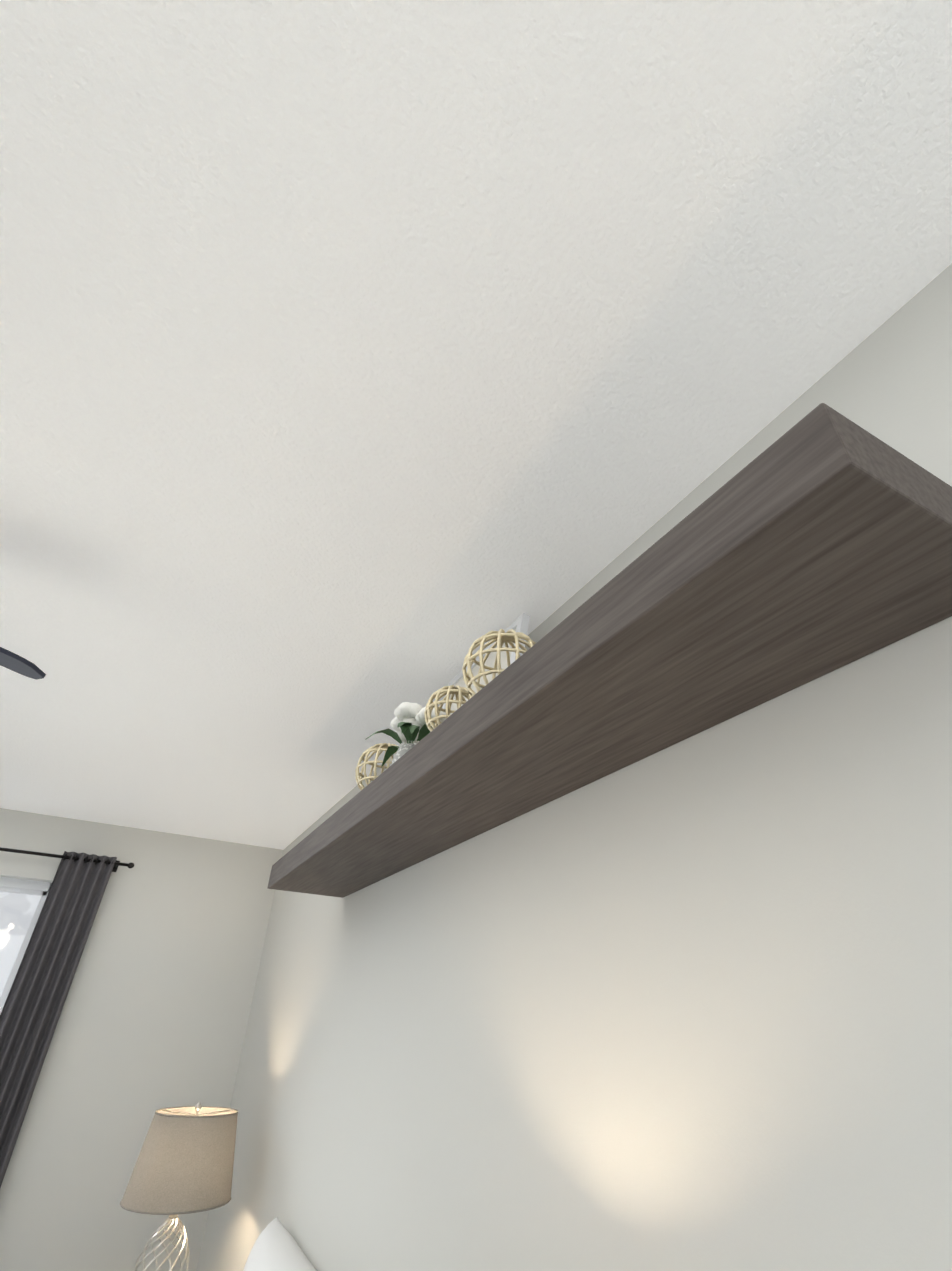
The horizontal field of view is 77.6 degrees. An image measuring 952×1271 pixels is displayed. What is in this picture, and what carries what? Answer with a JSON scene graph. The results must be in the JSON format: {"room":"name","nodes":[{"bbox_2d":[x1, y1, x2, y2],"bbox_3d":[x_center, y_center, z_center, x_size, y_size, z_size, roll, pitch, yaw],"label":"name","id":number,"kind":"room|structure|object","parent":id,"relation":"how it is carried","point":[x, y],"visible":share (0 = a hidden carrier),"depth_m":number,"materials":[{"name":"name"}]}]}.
{"room":"bedroom","nodes":[
{"label":"bedroom","id":0,"kind":"room"},
{"bbox_2d":[0,808,282,1270],"bbox_3d":[-2.841,1.902,2.453,3.800,2.440,0.140,18,-36,-22],"label":"wall","id":1,"kind":"structure","parent":0,"point":[154,1015],"depth_m":3.04,"materials":[{"name":"white paint"}]},
{"bbox_2d":[0,877,51,1013],"bbox_3d":[-2.788,1.557,2.681,1.230,0.970,0.145,18,-36,-22],"label":"window","id":2,"kind":"structure","parent":1,"relation":"in","point":[27,887],"depth_m":3.09,"materials":[{"name":"white"}]},
{"bbox_2d":[0,847,133,871],"bbox_3d":[-2.758,1.003,2.911,1.960,0.060,0.100,18,-36,-22],"label":"curtain rod","id":3,"kind":"object","parent":1,"relation":"attached to","point":[118,863],"visible":0.96,"depth_m":3.12,"materials":[{"name":"grey metal"}]},
{"bbox_2d":[0,851,116,1187],"bbox_3d":[-2.101,1.907,2.710,0.262,1.745,0.059,18,-36,-22],"label":"curtain","id":4,"kind":"object","parent":3,"relation":"hanging from","point":[30,1014],"visible":1,"depth_m":2.86,"materials":[{"name":"grey fabric"}]},
{"bbox_2d":[0,0,951,849],"bbox_3d":[-1.920,-0.535,1.000,4.660,0.100,5.470,18,-36,-22],"label":"ceiling","id":5,"kind":"structure","parent":0,"point":[368,368],"depth_m":0.88,"materials":[{"name":"white paint"}]},
{"bbox_2d":[0,647,45,679],"bbox_3d":[-1.423,-0.175,1.054,1.187,0.407,1.212,18,-36,-22],"label":"ceiling fan","id":6,"kind":"object","parent":5,"relation":"hanging from","point":[12,661],"visible":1,"depth_m":1.25,"materials":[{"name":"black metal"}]},
{"bbox_2d":[197,263,951,1270],"bbox_3d":[0.028,1.169,1.156,0.140,2.440,5.470,18,-36,-22],"label":"wall","id":7,"kind":"structure","parent":0,"point":[685,1005],"depth_m":0.88,"materials":[{"name":"white paint"}]},
{"bbox_2d":[267,403,951,897],"bbox_3d":[-0.106,0.415,1.453,0.299,0.085,2.350,18,-36,-22],"label":"shelf","id":8,"kind":"object","parent":7,"relation":"attached to","point":[813,543],"visible":1,"depth_m":0.74,"materials":[{"name":"brown wood"}]},
{"bbox_2d":[355,743,396,789],"bbox_3d":[-0.255,0.385,1.652,0.163,0.172,0.161,18,-36,-22],"label":"decorative orb","id":9,"kind":"object","parent":8,"relation":"on","point":[380,747],"visible":0.33,"depth_m":1.63,"materials":[{"name":"beige wicker"}]},
{"bbox_2d":[365,702,445,765],"bbox_3d":[-0.173,0.258,1.466,0.208,0.184,0.286,18,-36,-22],"label":"flowers","id":10,"kind":"object","parent":8,"relation":"on","point":[409,724],"visible":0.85,"depth_m":1.47,"materials":[{"name":"white plant"}]},
{"bbox_2d":[424,685,471,731],"bbox_3d":[-0.049,0.174,1.286,0.127,0.136,0.125,18,-36,-22],"label":"decorative orb","id":11,"kind":"object","parent":8,"relation":"on","point":[456,690],"visible":0.5,"depth_m":1.26,"materials":[{"name":"beige wicker"}]},
{"bbox_2d":[442,613,529,714],"bbox_3d":[0.023,0.196,1.518,0.151,0.358,0.420,18,-36,-22],"label":"decorative frame","id":12,"kind":"object","parent":8,"relation":"on","point":[520,623],"visible":0.15,"depth_m":1.51,"materials":[{"name":"white"}]},
{"bbox_2d":[462,629,535,696],"bbox_3d":[0.056,0.073,1.161,0.167,0.176,0.164,18,-36,-22],"label":"decorative orb","id":13,"kind":"object","parent":8,"relation":"on","point":[500,637],"visible":0.58,"depth_m":1.14,"materials":[{"name":"beige wicker"}]},
{"bbox_3d":[-2.008,1.586,-0.394,4.660,0.100,5.470,18,-36,-22],"label":"floor","id":14,"kind":"structure","parent":0,"visible":0},
{"bbox_2d":[243,1217,316,1270],"bbox_3d":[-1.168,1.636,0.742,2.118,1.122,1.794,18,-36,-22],"label":"pillow","id":15,"kind":"object","parent":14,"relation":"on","point":[276,1247],"visible":0.98,"depth_m":1.67,"materials":[{"name":"white fabric"}]},
{"bbox_3d":[-1.115,2.634,1.782,0.547,0.600,0.520,18,-36,-22],"label":"nightstand","id":16,"kind":"object","parent":14,"relation":"on","visible":0},
{"bbox_2d":[120,1101,237,1270],"bbox_3d":[-1.092,2.102,2.132,0.378,0.672,0.378,18,-36,-22],"label":"lamp","id":17,"kind":"object","parent":16,"relation":"on","point":[184,1164],"visible":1,"depth_m":2.12,"materials":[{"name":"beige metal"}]},
{"label":"outside","id":18,"kind":"structure","parent":0,"visible":0},
{"bbox_2d":[0,892,40,996],"bbox_3d":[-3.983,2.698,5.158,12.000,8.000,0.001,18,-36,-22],"label":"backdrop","id":19,"kind":"structure","parent":18,"point":[7,968],"depth_m":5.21,"materials":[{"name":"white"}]}
]}

